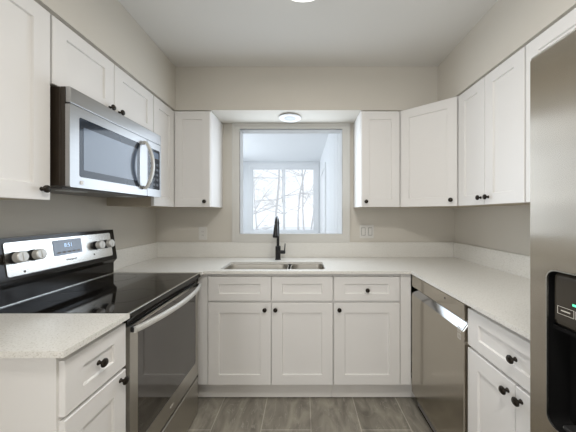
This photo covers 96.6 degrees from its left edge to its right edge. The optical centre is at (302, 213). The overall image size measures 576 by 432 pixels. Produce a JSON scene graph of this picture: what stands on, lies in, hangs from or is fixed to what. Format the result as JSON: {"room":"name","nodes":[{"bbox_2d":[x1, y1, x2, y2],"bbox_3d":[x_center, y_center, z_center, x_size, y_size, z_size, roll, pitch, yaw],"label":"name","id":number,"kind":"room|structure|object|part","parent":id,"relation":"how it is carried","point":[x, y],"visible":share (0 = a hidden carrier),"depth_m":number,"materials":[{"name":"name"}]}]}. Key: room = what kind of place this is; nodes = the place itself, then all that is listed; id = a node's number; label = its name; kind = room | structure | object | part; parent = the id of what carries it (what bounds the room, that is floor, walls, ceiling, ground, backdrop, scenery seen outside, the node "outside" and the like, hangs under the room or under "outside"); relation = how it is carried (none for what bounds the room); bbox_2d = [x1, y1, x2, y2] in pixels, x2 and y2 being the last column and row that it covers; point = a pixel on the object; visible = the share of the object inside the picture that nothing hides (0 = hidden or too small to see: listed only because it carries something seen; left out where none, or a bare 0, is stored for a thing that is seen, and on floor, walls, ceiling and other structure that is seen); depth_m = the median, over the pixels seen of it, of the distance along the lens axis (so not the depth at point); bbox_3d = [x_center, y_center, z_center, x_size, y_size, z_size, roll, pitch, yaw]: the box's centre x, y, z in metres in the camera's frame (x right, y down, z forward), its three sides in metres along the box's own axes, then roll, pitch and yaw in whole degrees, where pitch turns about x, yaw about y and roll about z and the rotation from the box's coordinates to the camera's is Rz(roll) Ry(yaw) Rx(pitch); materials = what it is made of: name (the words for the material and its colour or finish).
{"room":"kitchen","nodes":[
{"label":"kitchen","id":0,"kind":"room"},
{"bbox_2d":[0,193,155,249],"bbox_3d":[-1.450,0.090,-0.580,0.100,2.620,6.040,0,0,0],"label":"wall","id":1,"kind":"structure","parent":0,"point":[63,213],"depth_m":1.58,"materials":[{"name":"beige paint"}]},
{"bbox_2d":[0,0,50,199],"bbox_3d":[-1.215,-0.458,0.773,0.366,0.799,0.606,0,0,0],"label":"upper cabinet","id":2,"kind":"object","parent":1,"relation":"attached to","point":[24,24],"visible":1,"depth_m":0.98,"materials":[{"name":"white wood"}]},
{"bbox_3d":[-1.240,-0.060,0.771,0.315,0.003,0.600,0,0,0],"label":"panel","id":3,"kind":"part","parent":2,"relation":"part of","materials":[{"name":"white wood"}]},
{"bbox_3d":[-1.047,-0.102,1.040,0.030,0.031,0.031,0,0,0],"label":"knob","id":4,"kind":"part","parent":2,"relation":"part of","materials":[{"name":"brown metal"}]},
{"bbox_2d":[50,14,152,131],"bbox_3d":[-1.215,-0.705,1.450,0.366,0.304,0.730,0,0,0],"label":"upper cabinet","id":5,"kind":"object","parent":1,"relation":"attached to","point":[74,63],"visible":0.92,"depth_m":1.30,"materials":[{"name":"white wood"}]},
{"bbox_3d":[-1.072,-0.700,1.262,0.020,0.291,0.354,0,0,0],"label":"door","id":6,"kind":"part","parent":5,"relation":"part of","materials":[{"name":"white paint"}]},
{"bbox_2d":[50,86,160,196],"bbox_3d":[-1.164,-0.330,1.450,0.470,0.439,0.705,0,0,0],"label":"microwave","id":7,"kind":"object","parent":5,"relation":"attached to","point":[96,150],"visible":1,"depth_m":1.26,"materials":[{"name":"silver metal"}]},
{"bbox_3d":[-1.010,-0.297,1.371,0.020,0.360,0.545,0,0,0],"label":"door","id":8,"kind":"part","parent":7,"relation":"part of","materials":[{"name":"silver metal"}]},
{"bbox_3d":[-0.963,-0.305,1.601,0.068,0.300,0.022,0,0,0],"label":"handle","id":9,"kind":"part","parent":7,"relation":"part of","materials":[{"name":"silver metal"}]},
{"bbox_3d":[-1.010,-0.297,1.724,0.020,0.360,0.157,0,0,0],"label":"control panel","id":10,"kind":"part","parent":7,"relation":"part of","materials":[{"name":"silver metal"}]},
{"bbox_3d":[-1.047,-0.585,1.406,0.030,0.031,0.031,0,0,0],"label":"knob","id":11,"kind":"part","parent":5,"relation":"part of","materials":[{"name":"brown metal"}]},
{"bbox_3d":[-1.072,-0.700,1.629,0.020,0.291,0.372,0,0,0],"label":"door","id":12,"kind":"part","parent":5,"relation":"part of","materials":[{"name":"white paint"}]},
{"bbox_2d":[114,242,156,269],"bbox_3d":[-1.389,0.338,2.123,0.020,0.143,0.632,0,0,0],"label":"backsplash","id":13,"kind":"structure","parent":1,"relation":"attached to","point":[128,256],"depth_m":2.10,"materials":[{"name":"stone"}]},
{"bbox_2d":[34,0,575,123],"bbox_3d":[0.022,-1.040,0.620,2.845,0.361,3.640,0,0,0],"label":"soffit","id":14,"kind":"object","parent":1,"relation":"attached to","point":[232,94],"depth_m":2.12,"materials":[{"name":"beige paint"}]},
{"bbox_2d":[279,113,300,121],"bbox_3d":[-0.115,-0.850,2.265,0.196,0.016,0.196,0,0,0],"label":"recessed light","id":15,"kind":"object","parent":14,"relation":"attached to","point":[288,117],"visible":1,"depth_m":2.24,"materials":[{"name":"grey plastic"}]},
{"bbox_2d":[243,162,319,232],"bbox_3d":[-0.605,0.090,6.000,2.190,2.620,0.100,0,0,0],"label":"wall","id":16,"kind":"structure","parent":0,"point":[244,163],"depth_m":5.95,"materials":[{"name":"white paint"}]},
{"bbox_2d":[249,166,316,232],"bbox_3d":[-0.459,-0.335,5.980,1.569,1.570,0.080,0,0,0],"label":"window","id":17,"kind":"structure","parent":16,"relation":"in","point":[251,168],"depth_m":5.94,"materials":[{"name":"white"}]},
{"bbox_3d":[-0.815,-0.335,5.980,0.747,1.460,0.040,0,0,0],"label":"sash","id":18,"kind":"part","parent":17,"relation":"part of","materials":[{"name":"white"}]},
{"bbox_3d":[-0.086,-0.335,5.980,0.712,1.460,0.040,0,0,0],"label":"sash","id":19,"kind":"part","parent":17,"relation":"part of","materials":[{"name":"white"}]},
{"bbox_2d":[247,163,318,232],"bbox_3d":[-0.469,-0.325,5.940,1.669,1.710,0.020,0,0,0],"label":"trim","id":20,"kind":"structure","parent":16,"relation":"attached to","point":[248,164],"depth_m":5.93,"materials":[{"name":"white"}]},
{"bbox_2d":[243,134,327,161],"bbox_3d":[-0.605,-1.270,4.305,2.190,0.100,3.490,0,0,0],"label":"ceiling","id":21,"kind":"structure","parent":0,"point":[256,147],"depth_m":4.70,"materials":[{"name":"white paint"}]},
{"bbox_2d":[156,124,454,360],"bbox_3d":[0.022,0.040,2.500,3.045,2.720,0.120,0,0,0],"label":"wall","id":22,"kind":"structure","parent":0,"point":[172,224],"depth_m":2.44,"materials":[{"name":"beige paint"}]},
{"bbox_2d":[107,95,222,207],"bbox_3d":[-1.082,-0.458,2.131,0.634,0.799,0.616,0,0,0],"label":"upper cabinet","id":23,"kind":"object","parent":22,"relation":"attached to","point":[191,141],"visible":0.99,"depth_m":2.11,"materials":[{"name":"white wood"}]},
{"bbox_3d":[-1.241,-0.458,1.826,0.314,0.795,0.004,0,0,0],"label":"panel","id":24,"kind":"part","parent":23,"relation":"part of","materials":[{"name":"wood"}]},
{"bbox_3d":[-1.072,-0.452,1.966,0.020,0.787,0.284,0,0,0],"label":"door","id":25,"kind":"part","parent":23,"relation":"part of","materials":[{"name":"white paint"}]},
{"bbox_3d":[-1.082,-0.060,2.134,0.634,0.003,0.611,0,0,0],"label":"panel","id":26,"kind":"part","parent":23,"relation":"part of","materials":[{"name":"white wood"}]},
{"bbox_3d":[-0.914,-0.452,2.120,0.292,0.787,0.020,0,0,0],"label":"door","id":27,"kind":"part","parent":23,"relation":"part of","materials":[{"name":"white paint"}]},
{"bbox_2d":[199,227,206,239],"bbox_3d":[-0.953,0.183,2.435,0.078,0.123,0.008,0,0,0],"label":"wall outlet","id":28,"kind":"object","parent":22,"relation":"attached to","point":[202,230],"visible":1,"depth_m":2.43,"materials":[{"name":"white plastic"}]},
{"bbox_2d":[232,123,349,241],"bbox_3d":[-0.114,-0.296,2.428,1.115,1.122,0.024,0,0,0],"label":"trim","id":29,"kind":"structure","parent":22,"relation":"attached to","point":[236,236],"depth_m":2.42,"materials":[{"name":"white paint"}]},
{"bbox_2d":[157,242,453,256],"bbox_3d":[0.022,0.338,2.429,2.801,0.143,0.020,0,0,0],"label":"backsplash","id":30,"kind":"structure","parent":22,"relation":"attached to","point":[164,249],"depth_m":2.42,"materials":[{"name":"stone"}]},
{"bbox_2d":[360,225,373,237],"bbox_3d":[0.606,0.167,2.434,0.132,0.127,0.010,0,0,0],"label":"light switch","id":31,"kind":"object","parent":22,"relation":"attached to","point":[366,231],"visible":1,"depth_m":2.43,"materials":[{"name":"white plastic"}]},
{"bbox_2d":[353,111,398,207],"bbox_3d":[0.638,-0.458,2.260,0.316,0.799,0.359,0,0,0],"label":"upper cabinet","id":32,"kind":"object","parent":22,"relation":"attached to","point":[375,133],"visible":1,"depth_m":2.12,"materials":[{"name":"white wood"}]},
{"bbox_3d":[0.635,-0.060,2.285,0.308,0.003,0.308,0,0,0],"label":"panel","id":33,"kind":"part","parent":32,"relation":"part of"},
{"bbox_2d":[391,96,487,207],"bbox_3d":[1.123,-0.458,2.140,0.641,0.799,0.598,0,0,0],"label":"upper cabinet","id":34,"kind":"object","parent":22,"relation":"attached to","point":[428,133],"visible":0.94,"depth_m":1.97,"materials":[{"name":"white wood"}]},
{"bbox_3d":[0.965,-0.452,1.985,0.405,0.787,0.020,0,0,41],"label":"door","id":35,"kind":"part","parent":34,"relation":"part of","materials":[{"name":"white paint"}]},
{"bbox_3d":[1.123,-0.060,2.140,0.641,0.003,0.597,0,0,0],"label":"panel","id":36,"kind":"part","parent":34,"relation":"part of","materials":[{"name":"white wood"}]},
{"bbox_2d":[118,0,497,66],"bbox_3d":[0.022,-1.270,-0.580,3.045,0.100,6.040,0,0,0],"label":"ceiling","id":37,"kind":"structure","parent":0,"point":[191,33],"depth_m":1.70,"materials":[{"name":"paint"}]},
{"bbox_2d":[293,0,312,1],"bbox_3d":[0.000,-1.179,1.270,0.330,0.080,0.330,0,0,0],"label":"ceiling lamp","id":38,"kind":"object","parent":37,"relation":"attached to","point":[293,0],"visible":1,"depth_m":1.40,"materials":[{"name":"white plastic"}]},
{"bbox_2d":[187,361,431,431],"bbox_3d":[0.022,1.450,-0.520,3.045,0.100,6.160,0,0,0],"label":"floor","id":39,"kind":"structure","parent":0,"point":[214,414],"depth_m":1.78,"materials":[{"name":"wood"}]},
{"bbox_2d":[0,323,128,431],"bbox_3d":[-1.050,0.915,0.931,0.680,0.968,0.286,0,0,0],"label":"base cabinet","id":40,"kind":"object","parent":39,"relation":"on","point":[84,390],"visible":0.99,"depth_m":0.81,"materials":[{"name":"white wood"}]},
{"bbox_2d":[0,313,129,357],"bbox_3d":[-1.057,0.420,0.910,0.684,0.020,0.292,0,0,0],"label":"countertop","id":41,"kind":"structure","parent":40,"relation":"on","point":[22,335],"depth_m":0.89,"materials":[{"name":"stone"}]},
{"bbox_3d":[-0.750,0.544,0.933,0.020,0.175,0.274,0,0,0],"label":"drawer","id":42,"kind":"part","parent":40,"relation":"part of","materials":[{"name":"white paint"}]},
{"bbox_3d":[-0.750,0.944,0.933,0.020,0.596,0.274,0,0,0],"label":"door","id":43,"kind":"part","parent":40,"relation":"part of","materials":[{"name":"white paint"}]},
{"bbox_3d":[-0.725,0.538,0.926,0.030,0.031,0.031,0,0,0],"label":"knob","id":44,"kind":"part","parent":40,"relation":"part of","materials":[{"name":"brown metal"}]},
{"bbox_3d":[-0.725,0.675,1.037,0.030,0.031,0.031,0,0,0],"label":"knob","id":45,"kind":"part","parent":40,"relation":"part of","materials":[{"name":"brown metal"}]},
{"bbox_2d":[0,230,200,431],"bbox_3d":[-1.028,0.754,1.431,0.733,1.290,0.743,0,0,0],"label":"range","id":46,"kind":"object","parent":39,"relation":"on","point":[68,272],"visible":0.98,"depth_m":1.33,"materials":[{"name":"silver metal"}]},
{"bbox_3d":[-1.310,0.200,1.168,0.025,0.056,0.056,0,0,0],"label":"burner knob","id":47,"kind":"part","parent":46,"relation":"part of","materials":[{"name":"black plastic"}]},
{"bbox_3d":[-1.310,0.200,1.252,0.025,0.056,0.056,0,0,0],"label":"burner knob","id":48,"kind":"part","parent":46,"relation":"part of","materials":[{"name":"black plastic"}]},
{"bbox_3d":[-1.319,0.206,1.446,0.026,0.154,0.626,0,0,0],"label":"control panel","id":49,"kind":"part","parent":46,"relation":"part of","materials":[{"name":"silver metal"}]},
{"bbox_3d":[-1.310,0.200,1.629,0.025,0.056,0.056,0,0,0],"label":"burner knob","id":50,"kind":"part","parent":46,"relation":"part of","materials":[{"name":"black plastic"}]},
{"bbox_2d":[0,272,199,317],"bbox_3d":[-1.056,0.426,1.431,0.672,0.032,0.743,0,0,0],"label":"cooktop","id":51,"kind":"object","parent":46,"relation":"in","point":[134,294],"depth_m":1.31,"materials":[{"name":"black glass"}]},
{"bbox_3d":[-0.757,0.801,1.442,0.043,0.646,0.708,0,0,0],"label":"oven door","id":52,"kind":"part","parent":46,"relation":"part of","materials":[{"name":"silver metal"}]},
{"bbox_3d":[-0.761,0.460,1.439,0.035,0.029,0.714,0,0,0],"label":"rail","id":53,"kind":"part","parent":46,"relation":"part of","materials":[{"name":"silver metal"}]},
{"bbox_3d":[-0.695,0.495,1.442,0.065,0.028,0.696,0,0,0],"label":"handle","id":54,"kind":"part","parent":46,"relation":"part of","materials":[{"name":"silver metal"}]},
{"bbox_3d":[-0.757,1.264,1.442,0.043,0.245,0.708,0,0,0],"label":"storage drawer","id":55,"kind":"part","parent":46,"relation":"part of","materials":[{"name":"silver metal"}]},
{"bbox_2d":[198,274,332,396],"bbox_3d":[-0.288,0.915,2.125,1.014,0.968,0.590,0,0,0],"label":"base cabinet","id":56,"kind":"object","parent":39,"relation":"on","point":[260,335],"visible":0.98,"depth_m":1.87,"materials":[{"name":"white wood"}]},
{"bbox_3d":[-0.462,0.544,1.870,0.457,0.175,0.020,0,0,0],"label":"false drawer","id":57,"kind":"part","parent":56,"relation":"part of","materials":[{"name":"white paint"}]},
{"bbox_3d":[-0.462,0.944,1.870,0.457,0.596,0.020,0,0,0],"label":"door","id":58,"kind":"part","parent":56,"relation":"part of","materials":[{"name":"white paint"}]},
{"bbox_3d":[-0.006,0.544,1.870,0.445,0.175,0.020,0,0,0],"label":"false drawer","id":59,"kind":"part","parent":56,"relation":"part of","materials":[{"name":"white paint"}]},
{"bbox_3d":[-0.006,0.944,1.870,0.445,0.596,0.020,0,0,0],"label":"door","id":60,"kind":"part","parent":56,"relation":"part of","materials":[{"name":"white paint"}]},
{"bbox_2d":[114,242,529,339],"bbox_3d":[0.022,0.348,1.540,2.843,0.163,1.799,0,0,0],"label":"countertop","id":61,"kind":"structure","parent":56,"relation":"on","point":[495,283],"depth_m":2.07,"materials":[{"name":"stone"}]},
{"bbox_2d":[225,264,323,268],"bbox_3d":[-0.226,0.526,2.047,0.810,0.189,0.323,0,0,0],"label":"sink","id":62,"kind":"object","parent":61,"relation":"in","point":[232,266],"visible":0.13,"depth_m":2.20,"materials":[{"name":"silver metal"}]},
{"bbox_3d":[-0.374,0.526,2.047,0.513,0.189,0.323,0,0,0],"label":"bowl","id":63,"kind":"part","parent":62,"relation":"part of","materials":[{"name":"silver metal"}]},
{"bbox_3d":[0.038,0.526,2.047,0.281,0.189,0.323,0,0,0],"label":"bowl","id":64,"kind":"part","parent":62,"relation":"part of","materials":[{"name":"silver metal"}]},
{"bbox_2d":[273,216,285,259],"bbox_3d":[-0.204,0.212,2.205,0.094,0.395,0.253,0,0,0],"label":"faucet","id":65,"kind":"object","parent":61,"relation":"on","point":[278,251],"visible":1,"depth_m":2.28,"materials":[{"name":"black metal"}]},
{"bbox_2d":[332,274,414,396],"bbox_3d":[0.535,0.915,2.125,0.630,0.968,0.590,0,0,0],"label":"base cabinet","id":66,"kind":"object","parent":39,"relation":"on","point":[372,312],"visible":0.98,"depth_m":1.87,"materials":[{"name":"white wood"}]},
{"bbox_3d":[0.465,0.544,1.870,0.478,0.175,0.020,0,0,0],"label":"drawer","id":67,"kind":"part","parent":66,"relation":"part of","materials":[{"name":"white paint"}]},
{"bbox_3d":[0.465,0.944,1.870,0.478,0.596,0.020,0,0,0],"label":"door","id":68,"kind":"part","parent":66,"relation":"part of","materials":[{"name":"white paint"}]},
{"bbox_2d":[412,275,470,431],"bbox_3d":[1.077,0.916,1.554,0.581,0.964,0.598,0,0,0],"label":"dishwasher","id":69,"kind":"object","parent":39,"relation":"on","point":[440,345],"visible":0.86,"depth_m":1.49,"materials":[{"name":"grey metal"}]},
{"bbox_2d":[468,307,529,431],"bbox_3d":[1.095,0.915,0.966,0.650,0.968,0.563,0,0,0],"label":"base cabinet","id":70,"kind":"object","parent":39,"relation":"on","point":[498,356],"visible":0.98,"depth_m":1.07,"materials":[{"name":"white wood"}]},
{"bbox_3d":[0.810,0.944,1.106,0.020,0.596,0.276,0,0,0],"label":"door","id":71,"kind":"part","parent":70,"relation":"part of","materials":[{"name":"white paint"}]},
{"bbox_3d":[0.810,0.544,0.966,0.020,0.175,0.557,0,0,0],"label":"drawer","id":72,"kind":"part","parent":70,"relation":"part of","materials":[{"name":"white paint"}]},
{"bbox_3d":[0.785,0.688,1.000,0.030,0.031,0.031,0,0,0],"label":"knob","id":73,"kind":"part","parent":70,"relation":"part of","materials":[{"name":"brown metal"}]},
{"bbox_3d":[0.785,0.547,0.963,0.030,0.031,0.031,0,0,0],"label":"knob","id":74,"kind":"part","parent":70,"relation":"part of","materials":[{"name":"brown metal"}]},
{"bbox_3d":[0.785,0.688,0.938,0.030,0.031,0.031,0,0,0],"label":"knob","id":75,"kind":"part","parent":70,"relation":"part of","materials":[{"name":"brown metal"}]},
{"bbox_3d":[0.810,0.944,0.826,0.020,0.596,0.277,0,0,0],"label":"door","id":76,"kind":"part","parent":70,"relation":"part of","materials":[{"name":"white paint"}]},
{"bbox_2d":[530,28,575,431],"bbox_3d":[0.959,0.507,0.171,0.933,1.783,0.922,0,0,0],"label":"refrigerator","id":77,"kind":"object","parent":39,"relation":"on","point":[553,69],"visible":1,"depth_m":0.59,"materials":[{"name":"grey metal"}]},
{"bbox_3d":[0.592,-0.381,0.434,0.059,0.006,0.393,0,0,0],"label":"trim","id":78,"kind":"part","parent":77,"relation":"part of","materials":[{"name":"silver metal"}]},
{"bbox_3d":[0.561,0.302,0.462,0.004,0.355,0.258,0,0,0],"label":"dispenser frame","id":79,"kind":"part","parent":77,"relation":"part of","materials":[{"name":"black plastic"}]},
{"bbox_3d":[0.594,0.190,0.463,0.054,0.120,0.246,0,0,0],"label":"dispenser panel","id":80,"kind":"part","parent":77,"relation":"part of","materials":[{"name":"grey plastic"}]},
{"bbox_2d":[320,134,339,232],"bbox_3d":[0.438,0.090,4.255,0.104,2.620,3.390,0,0,0],"label":"wall","id":81,"kind":"structure","parent":0,"point":[330,155],"depth_m":3.35,"materials":[{"name":"white paint"}]},
{"bbox_2d":[320,162,325,232],"bbox_3d":[0.344,0.270,4.785,0.093,2.260,1.070,0,0,0],"label":"door","id":82,"kind":"structure","parent":81,"relation":"in","point":[323,171],"depth_m":4.62,"materials":[{"name":"white"}]},
{"bbox_2d":[455,205,529,255],"bbox_3d":[1.495,0.090,-0.580,0.100,2.620,6.040,0,0,0],"label":"wall","id":83,"kind":"structure","parent":0,"point":[502,228],"depth_m":1.91,"materials":[{"name":"beige paint"}]},
{"bbox_2d":[454,242,529,278],"bbox_3d":[1.434,0.338,1.540,0.020,0.143,1.799,0,0,0],"label":"backsplash","id":84,"kind":"structure","parent":83,"relation":"attached to","point":[512,263],"depth_m":1.89,"materials":[{"name":"stone"}]},
{"bbox_2d":[459,46,529,205],"bbox_3d":[1.264,-0.458,1.562,0.359,0.799,0.542,0,0,0],"label":"upper cabinet","id":85,"kind":"object","parent":83,"relation":"attached to","point":[492,112],"visible":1,"depth_m":1.50,"materials":[{"name":"white wood"}]},
{"bbox_3d":[1.125,-0.452,1.704,0.020,0.787,0.258,0,0,0],"label":"door","id":86,"kind":"part","parent":85,"relation":"part of","materials":[{"name":"white paint"}]},
{"bbox_3d":[1.290,-0.060,1.561,0.308,0.003,0.532,0,0,0],"label":"panel","id":87,"kind":"part","parent":85,"relation":"part of","materials":[{"name":"white wood"}]},
{"bbox_3d":[1.125,-0.452,1.431,0.020,0.787,0.280,0,0,0],"label":"door","id":88,"kind":"part","parent":85,"relation":"part of","materials":[{"name":"white paint"}]},
{"bbox_2d":[526,8,575,201],"bbox_3d":[1.264,-0.458,0.971,0.359,0.799,0.622,0,0,0],"label":"upper cabinet","id":89,"kind":"object","parent":83,"relation":"attached to","point":[566,24],"visible":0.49,"depth_m":1.22,"materials":[{"name":"white wood"}]},
{"label":"outside","id":90,"kind":"structure","parent":0,"visible":0},
{"bbox_2d":[253,227,312,229],"bbox_3d":[0.000,2.150,23.050,60.000,0.300,33.900,0,0,0],"label":"ground","id":91,"kind":"structure","parent":90,"point":[271,228],"depth_m":35.31,"materials":[{"name":"white snow"}]},
{"bbox_2d":[253,170,268,226],"bbox_3d":[-4.474,-4.847,23.788,6.487,13.746,2.170,0,0,0],"label":"bare tree","id":92,"kind":"object","parent":91,"relation":"on","point":[254,170],"visible":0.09,"depth_m":23.75,"materials":[{"name":"grey plant"}]},
{"bbox_2d":[253,171,290,229],"bbox_3d":[-1.798,-0.945,9.228,3.214,5.933,1.363,0,0,0],"label":"bare tree","id":93,"kind":"object","parent":91,"relation":"on","point":[258,177],"visible":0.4,"depth_m":9.09,"materials":[{"name":"grey plant"}]},
{"bbox_2d":[253,170,312,229],"bbox_3d":[0.158,-3.454,16.393,7.126,10.964,2.510,0,0,10],"label":"bare tree","id":94,"kind":"object","parent":91,"relation":"on","point":[300,192],"visible":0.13,"depth_m":16.43,"materials":[{"name":"grey plant"}]},
{"bbox_2d":[253,170,312,223],"bbox_3d":[-0.969,-2.217,11.616,4.352,8.484,1.772,0,0,0],"label":"bare tree","id":95,"kind":"object","parent":91,"relation":"on","point":[278,187],"visible":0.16,"depth_m":11.49,"materials":[{"name":"grey plant"}]},
{"bbox_2d":[254,170,312,218],"bbox_3d":[-1.291,-2.402,13.852,5.643,8.846,2.209,0,0,7],"label":"bare tree","id":96,"kind":"object","parent":91,"relation":"on","point":[264,170],"visible":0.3,"depth_m":14.06,"materials":[{"name":"grey plant"}]},
{"bbox_2d":[267,170,311,229],"bbox_3d":[-0.237,-4.038,18.642,5.112,12.122,2.291,0,0,-16],"label":"bare tree","id":97,"kind":"object","parent":91,"relation":"on","point":[301,174],"visible":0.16,"depth_m":18.96,"materials":[{"name":"grey plant"}]},
{"bbox_2d":[294,187,312,229],"bbox_3d":[2.329,-3.186,21.117,6.396,10.430,2.647,0,0,0],"label":"bare tree","id":98,"kind":"object","parent":91,"relation":"on","point":[294,187],"visible":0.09,"depth_m":21.40,"materials":[{"name":"grey plant"}]}
]}

